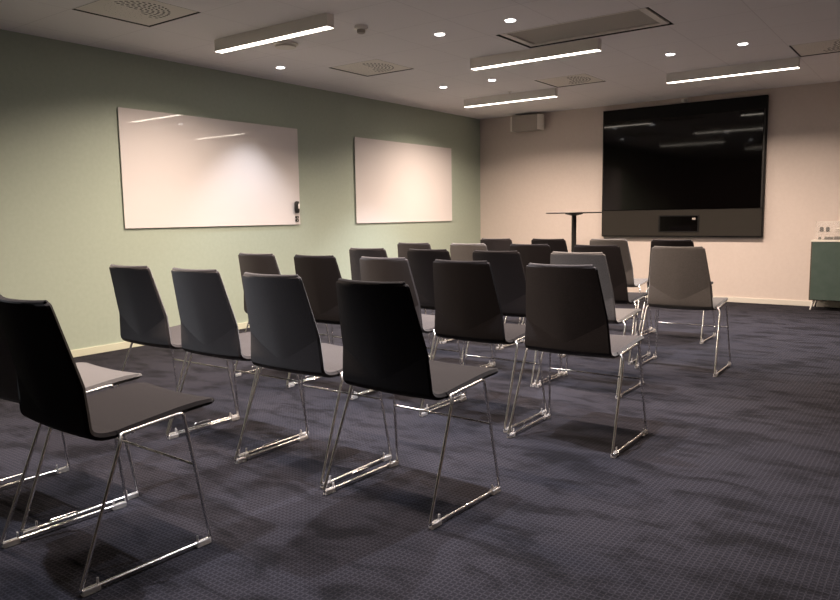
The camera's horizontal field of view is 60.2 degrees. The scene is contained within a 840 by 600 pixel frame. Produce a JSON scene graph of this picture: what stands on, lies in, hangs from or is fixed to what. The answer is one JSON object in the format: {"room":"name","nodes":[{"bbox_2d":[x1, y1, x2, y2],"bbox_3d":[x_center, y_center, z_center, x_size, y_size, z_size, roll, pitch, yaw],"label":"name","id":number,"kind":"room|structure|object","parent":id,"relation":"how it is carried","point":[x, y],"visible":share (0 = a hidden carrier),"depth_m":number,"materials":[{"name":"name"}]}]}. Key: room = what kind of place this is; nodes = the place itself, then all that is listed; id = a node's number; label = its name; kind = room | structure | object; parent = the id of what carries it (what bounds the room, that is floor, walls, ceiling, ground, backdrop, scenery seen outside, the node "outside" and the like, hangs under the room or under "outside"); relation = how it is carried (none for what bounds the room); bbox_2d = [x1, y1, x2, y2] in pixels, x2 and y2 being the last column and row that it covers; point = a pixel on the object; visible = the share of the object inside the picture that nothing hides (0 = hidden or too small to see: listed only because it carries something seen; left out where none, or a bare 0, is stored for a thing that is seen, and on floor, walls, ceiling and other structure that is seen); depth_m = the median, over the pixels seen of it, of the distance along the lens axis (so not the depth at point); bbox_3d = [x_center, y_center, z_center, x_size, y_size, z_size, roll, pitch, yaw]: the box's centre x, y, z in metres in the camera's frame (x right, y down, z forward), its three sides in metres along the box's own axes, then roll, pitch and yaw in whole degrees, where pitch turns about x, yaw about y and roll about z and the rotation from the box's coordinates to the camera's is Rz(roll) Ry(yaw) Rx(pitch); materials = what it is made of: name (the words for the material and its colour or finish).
{"room":"conference room","nodes":[
{"label":"conference room","id":0,"kind":"room"},
{"bbox_2d":[0,29,480,349],"bbox_3d":[-2.618,-0.905,6.356,0.120,2.659,12.077,4,8,36],"label":"wall","id":1,"kind":"structure","parent":0,"point":[62,225],"depth_m":6.34,"materials":[{"name":"green paint"}]},
{"bbox_2d":[70,322,249,356],"bbox_3d":[-2.584,0.396,6.411,0.014,0.062,11.943,4,8,36],"label":"baseboard","id":2,"kind":"structure","parent":1,"relation":"attached to","point":[121,345],"depth_m":6.24,"materials":[{"name":"grey paint"}]},
{"bbox_2d":[117,107,299,228],"bbox_3d":[-1.960,-1.244,7.109,0.020,1.035,2.115,4,8,36],"label":"whiteboard","id":3,"kind":"object","parent":1,"relation":"attached to","point":[177,170],"visible":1,"depth_m":6.95,"materials":[{"name":"white glass"}]},
{"bbox_2d":[294,201,299,212],"bbox_3d":[-1.343,-1.014,7.920,0.044,0.130,0.068,4,8,36],"label":"eraser","id":4,"kind":"object","parent":3,"relation":"attached to","point":[296,204],"visible":1,"depth_m":7.90,"materials":[{"name":"black plastic"}]},
{"bbox_2d":[354,137,451,222],"bbox_3d":[-0.167,-1.543,9.545,0.020,1.027,2.080,4,8,36],"label":"whiteboard","id":5,"kind":"object","parent":1,"relation":"attached to","point":[395,181],"visible":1,"depth_m":9.42,"materials":[{"name":"white glass"}]},
{"bbox_2d":[0,297,839,599],"bbox_3d":[0.806,0.709,3.963,8.700,0.100,12.257,4,8,36],"label":"floor","id":6,"kind":"structure","parent":0,"point":[731,491],"depth_m":3.03,"materials":[{"name":"carpet"}]},
{"bbox_2d":[0,319,141,535],"bbox_3d":[-1.498,0.365,2.918,0.565,0.889,0.577,4,8,36],"label":"chair","id":7,"kind":"object","parent":6,"relation":"on","point":[95,378],"visible":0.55,"depth_m":2.82,"materials":[{"name":"grey fabric"}]},
{"bbox_2d":[0,295,213,596],"bbox_3d":[-1.077,0.407,2.497,0.565,0.889,0.577,4,8,38],"label":"chair","id":8,"kind":"object","parent":6,"relation":"on","point":[51,387],"visible":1,"depth_m":2.30,"materials":[{"name":"black plastic"}]},
{"bbox_2d":[109,264,237,436],"bbox_3d":[-1.380,0.231,4.071,0.565,0.889,0.577,4,8,36],"label":"chair","id":9,"kind":"object","parent":6,"relation":"on","point":[143,316],"visible":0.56,"depth_m":3.83,"materials":[{"name":"black plastic"}]},
{"bbox_2d":[167,267,308,458],"bbox_3d":[-0.926,0.264,3.723,0.565,0.889,0.577,4,8,36],"label":"chair","id":10,"kind":"object","parent":6,"relation":"on","point":[209,326],"visible":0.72,"depth_m":3.49,"materials":[{"name":"black plastic"}]},
{"bbox_2d":[233,253,329,384],"bbox_3d":[-0.960,0.097,5.178,0.565,0.889,0.577,4,8,36],"label":"chair","id":11,"kind":"object","parent":6,"relation":"on","point":[251,263],"visible":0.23,"depth_m":4.91,"materials":[{"name":"black plastic"}]},
{"bbox_2d":[234,272,391,487],"bbox_3d":[-0.481,0.302,3.337,0.565,0.889,0.577,4,8,36],"label":"chair","id":12,"kind":"object","parent":6,"relation":"on","point":[285,337],"visible":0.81,"depth_m":3.12,"materials":[{"name":"black plastic"}]},
{"bbox_2d":[287,254,370,395],"bbox_3d":[-0.512,0.131,4.820,0.565,0.889,0.577,4,8,36],"label":"chair","id":13,"kind":"object","parent":6,"relation":"on","point":[319,275],"visible":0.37,"depth_m":4.59,"materials":[{"name":"black plastic"}]},
{"bbox_2d":[349,247,431,355],"bbox_3d":[-0.249,0.018,5.770,0.565,0.889,0.577,4,8,36],"label":"chair","id":14,"kind":"object","parent":6,"relation":"on","point":[355,254],"visible":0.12,"depth_m":5.57,"materials":[{"name":"grey fabric"}]},
{"bbox_2d":[350,256,464,410],"bbox_3d":[-0.060,0.164,4.478,0.565,0.889,0.577,4,8,36],"label":"chair","id":15,"kind":"object","parent":6,"relation":"on","point":[376,269],"visible":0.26,"depth_m":4.21,"materials":[{"name":"black plastic"}]},
{"bbox_2d":[323,278,500,528],"bbox_3d":[-0.019,0.342,2.930,0.565,0.889,0.577,4,8,38],"label":"chair","id":16,"kind":"object","parent":6,"relation":"on","point":[385,350],"visible":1,"depth_m":2.72,"materials":[{"name":"black plastic"}]},
{"bbox_2d":[397,242,450,343],"bbox_3d":[0.096,-0.095,6.707,0.565,0.889,0.577,4,8,36],"label":"chair","id":17,"kind":"object","parent":6,"relation":"on","point":[403,248],"visible":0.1,"depth_m":6.46,"materials":[{"name":"grey fabric"}]},
{"bbox_2d":[407,249,493,366],"bbox_3d":[0.209,0.051,5.422,0.565,0.889,0.577,4,8,36],"label":"chair","id":18,"kind":"object","parent":6,"relation":"on","point":[421,261],"visible":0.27,"depth_m":5.22,"materials":[{"name":"black plastic"}]},
{"bbox_2d":[441,243,521,349],"bbox_3d":[0.560,-0.065,6.386,0.565,0.889,0.577,4,8,36],"label":"chair","id":19,"kind":"object","parent":6,"relation":"on","point":[458,251],"visible":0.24,"depth_m":6.15,"materials":[{"name":"grey fabric"}]},
{"bbox_2d":[419,259,546,432],"bbox_3d":[0.371,0.204,4.071,0.565,0.889,0.577,4,8,37],"label":"chair","id":20,"kind":"object","parent":6,"relation":"on","point":[467,302],"visible":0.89,"depth_m":3.85,"materials":[{"name":"black plastic"}]},
{"bbox_2d":[480,238,523,324],"bbox_3d":[0.921,-0.208,7.574,0.565,0.889,0.577,4,8,36],"label":"chair","id":21,"kind":"object","parent":6,"relation":"on","point":[492,244],"visible":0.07,"depth_m":7.29,"materials":[{"name":"grey fabric"}]},
{"bbox_2d":[463,250,562,386],"bbox_3d":[0.657,0.087,5.056,0.565,0.889,0.577,4,8,36],"label":"chair","id":22,"kind":"object","parent":6,"relation":"on","point":[507,267],"visible":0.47,"depth_m":4.79,"materials":[{"name":"black plastic"}]},
{"bbox_2d":[499,244,558,355],"bbox_3d":[1.032,-0.035,6.061,0.565,0.889,0.577,4,8,36],"label":"chair","id":23,"kind":"object","parent":6,"relation":"on","point":[530,253],"visible":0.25,"depth_m":5.78,"materials":[{"name":"black fabric"}]},
{"bbox_2d":[522,238,567,324],"bbox_3d":[1.391,-0.177,7.245,0.565,0.889,0.577,4,8,36],"label":"chair","id":24,"kind":"object","parent":6,"relation":"on","point":[558,245],"visible":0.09,"depth_m":6.94,"materials":[{"name":"black fabric"}]},
{"bbox_2d":[546,212,602,251],"bbox_3d":[1.923,-0.522,9.066,0.700,1.144,0.700,4,8,36],"label":"bar table","id":25,"kind":"object","parent":6,"relation":"on","point":[573,214],"visible":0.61,"depth_m":8.99,"materials":[{"name":"black metal"}]},
{"bbox_2d":[507,263,647,457],"bbox_3d":[0.815,0.245,3.659,0.565,0.889,0.577,4,8,36],"label":"chair","id":26,"kind":"object","parent":6,"relation":"on","point":[566,313],"visible":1,"depth_m":3.44,"materials":[{"name":"black plastic"}]},
{"bbox_2d":[535,251,643,398],"bbox_3d":[1.125,0.118,4.721,0.565,0.889,0.577,4,8,36],"label":"chair","id":27,"kind":"object","parent":6,"relation":"on","point":[598,259],"visible":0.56,"depth_m":4.45,"materials":[{"name":"black plastic"}]},
{"bbox_2d":[561,244,650,364],"bbox_3d":[1.484,-0.001,5.709,0.565,0.889,0.577,4,8,36],"label":"chair","id":28,"kind":"object","parent":6,"relation":"on","point":[612,252],"visible":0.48,"depth_m":5.43,"materials":[{"name":"black plastic"}]},
{"bbox_2d":[590,239,652,335],"bbox_3d":[1.891,-0.149,6.939,0.565,0.889,0.577,4,8,36],"label":"chair","id":29,"kind":"object","parent":6,"relation":"on","point":[622,243],"visible":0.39,"depth_m":6.66,"materials":[{"name":"grey fabric"}]},
{"bbox_2d":[639,239,715,343],"bbox_3d":[2.332,-0.107,6.519,0.565,0.889,0.577,4,8,36],"label":"chair","id":30,"kind":"object","parent":6,"relation":"on","point":[669,243],"visible":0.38,"depth_m":6.30,"materials":[{"name":"black fabric"}]},
{"bbox_2d":[635,246,731,376],"bbox_3d":[1.935,0.043,5.267,0.565,0.889,0.577,4,8,35],"label":"chair","id":31,"kind":"object","parent":6,"relation":"on","point":[679,278],"visible":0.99,"depth_m":5.05,"materials":[{"name":"grey plastic"}]},
{"bbox_2d":[809,239,839,309],"bbox_3d":[5.142,-0.252,7.839,1.604,0.792,0.405,4,8,36],"label":"sideboard","id":32,"kind":"object","parent":6,"relation":"on","point":[824,281],"visible":1,"depth_m":8.06,"materials":[{"name":"green wood"}]},
{"bbox_2d":[0,0,839,118],"bbox_3d":[0.767,-1.907,3.661,8.640,0.050,12.197,4,8,36],"label":"ceiling","id":33,"kind":"structure","parent":0,"point":[634,66],"depth_m":6.08,"materials":[{"name":"paint"}]},
{"bbox_2d":[72,0,200,26],"bbox_3d":[-1.955,-2.037,5.002,0.615,0.080,0.600,4,8,36],"label":"ceiling vent","id":34,"kind":"object","parent":33,"relation":"in","point":[149,13],"visible":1,"depth_m":5.03,"materials":[{"name":"grey metal"}]},
{"bbox_2d":[214,13,333,52],"bbox_3d":[-1.137,-2.021,5.513,1.238,0.093,0.072,4,8,36],"label":"ceiling lamp","id":35,"kind":"object","parent":33,"relation":"attached to","point":[325,21],"visible":1,"depth_m":5.43,"materials":[{"name":"white metal"}]},
{"bbox_2d":[216,26,331,52],"bbox_3d":[-1.136,-1.980,5.517,1.232,0.011,0.066,4,8,36],"label":"diffuser","id":36,"kind":"object","parent":35,"relation":"attached to","point":[302,30],"depth_m":5.48,"materials":[{"name":"white plastic"}]},
{"bbox_2d":[273,41,297,49],"bbox_3d":[-1.095,-2.096,5.911,0.272,0.036,0.265,4,8,36],"label":"outlet","id":37,"kind":"object","parent":33,"relation":"attached to","point":[283,45],"visible":1,"depth_m":5.91,"materials":[{"name":"white paint"}]},
{"bbox_2d":[354,24,367,33],"bbox_3d":[-0.446,-2.046,5.491,0.104,0.057,0.104,4,8,36],"label":"smoke detector","id":38,"kind":"object","parent":33,"relation":"attached to","point":[360,29],"visible":1,"depth_m":5.46,"materials":[{"name":"white paint"}]},
{"bbox_2d":[330,59,412,76],"bbox_3d":[-0.471,-2.295,7.051,0.605,0.080,0.585,4,8,36],"label":"ceiling vent","id":39,"kind":"object","parent":33,"relation":"in","point":[371,67],"visible":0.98,"depth_m":7.06,"materials":[{"name":"grey metal"}]},
{"bbox_2d":[434,33,444,35],"bbox_3d":[0.157,-2.113,5.765,0.092,0.006,0.092,4,8,36],"label":"recessed light","id":40,"kind":"object","parent":33,"relation":"in","point":[435,34],"visible":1,"depth_m":5.75,"materials":[{"name":"white paint"}]},
{"bbox_2d":[504,18,515,21],"bbox_3d":[0.671,-2.077,5.385,0.092,0.006,0.092,4,8,36],"label":"recessed light","id":41,"kind":"object","parent":33,"relation":"in","point":[510,19],"visible":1,"depth_m":5.37,"materials":[{"name":"white paint"}]},
{"bbox_2d":[464,88,557,107],"bbox_3d":[1.066,-2.420,8.690,1.238,0.093,0.072,4,8,36],"label":"ceiling lamp","id":42,"kind":"object","parent":33,"relation":"attached to","point":[552,92],"visible":1,"depth_m":8.63,"materials":[{"name":"white metal"}]},
{"bbox_2d":[466,96,555,107],"bbox_3d":[1.067,-2.379,8.694,1.232,0.011,0.066,4,8,36],"label":"diffuser","id":43,"kind":"object","parent":42,"relation":"attached to","point":[518,98],"depth_m":8.70,"materials":[{"name":"white"}]},
{"bbox_2d":[470,38,600,69],"bbox_3d":[0.988,-2.150,6.360,1.238,0.093,0.072,4,8,36],"label":"ceiling lamp","id":44,"kind":"object","parent":33,"relation":"attached to","point":[589,45],"visible":1,"depth_m":6.29,"materials":[{"name":"white metal"}]},
{"bbox_2d":[472,49,599,69],"bbox_3d":[0.988,-2.109,6.365,1.232,0.011,0.066,4,8,36],"label":"diffuser","id":45,"kind":"object","parent":44,"relation":"attached to","point":[567,52],"depth_m":6.34,"materials":[{"name":"white"}]},
{"bbox_2d":[534,74,605,87],"bbox_3d":[1.634,-2.421,7.872,0.585,0.080,0.580,4,8,36],"label":"ceiling vent","id":46,"kind":"object","parent":33,"relation":"in","point":[579,79],"visible":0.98,"depth_m":7.89,"materials":[{"name":"grey metal"}]},
{"bbox_2d":[496,7,673,47],"bbox_3d":[1.280,-2.177,5.694,1.240,0.105,0.595,4,8,36],"label":"ceiling vent","id":47,"kind":"object","parent":33,"relation":"attached to","point":[643,18],"visible":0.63,"depth_m":5.72,"materials":[{"name":"grey metal"}]},
{"bbox_2d":[666,57,799,83],"bbox_3d":[3.089,-2.280,7.218,1.238,0.093,0.072,4,8,36],"label":"ceiling lamp","id":48,"kind":"object","parent":33,"relation":"attached to","point":[788,63],"visible":1,"depth_m":7.16,"materials":[{"name":"white metal"}]},
{"bbox_2d":[668,67,798,83],"bbox_3d":[3.089,-2.239,7.223,1.232,0.011,0.066,4,8,36],"label":"diffuser","id":49,"kind":"object","parent":48,"relation":"attached to","point":[757,69],"depth_m":7.21,"materials":[{"name":"white"}]},
{"bbox_2d":[789,39,839,56],"bbox_3d":[3.649,-2.283,6.412,0.600,0.080,0.590,4,8,36],"label":"ceiling vent","id":50,"kind":"object","parent":33,"relation":"in","point":[830,46],"visible":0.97,"depth_m":6.49,"materials":[{"name":"grey metal"}]},
{"bbox_2d":[480,81,839,301],"bbox_3d":[4.348,-1.272,8.642,8.400,2.659,0.120,4,8,36],"label":"wall","id":51,"kind":"structure","parent":0,"point":[525,177],"depth_m":9.12,"materials":[{"name":"beige paint"}]},
{"bbox_2d":[510,114,543,131],"bbox_3d":[1.537,-2.523,10.355,0.510,0.215,0.200,4,8,36],"label":"wall speaker","id":52,"kind":"object","parent":51,"relation":"attached to","point":[532,122],"visible":1,"depth_m":10.26,"materials":[{"name":"beige"}]},
{"bbox_2d":[602,95,768,236],"bbox_3d":[3.302,-1.646,9.238,2.026,1.673,0.084,4,8,36],"label":"wall display","id":53,"kind":"object","parent":51,"relation":"attached to","point":[691,169],"visible":1,"depth_m":9.14,"materials":[{"name":"black glass"},{"name":"black plastic"},{"name":"brown cloth"}]},
{"bbox_2d":[647,295,839,307],"bbox_3d":[4.327,0.025,8.738,8.400,0.062,0.014,4,8,36],"label":"baseboard","id":54,"kind":"structure","parent":51,"relation":"attached to","point":[730,299],"depth_m":8.72,"materials":[{"name":"beige paint"}]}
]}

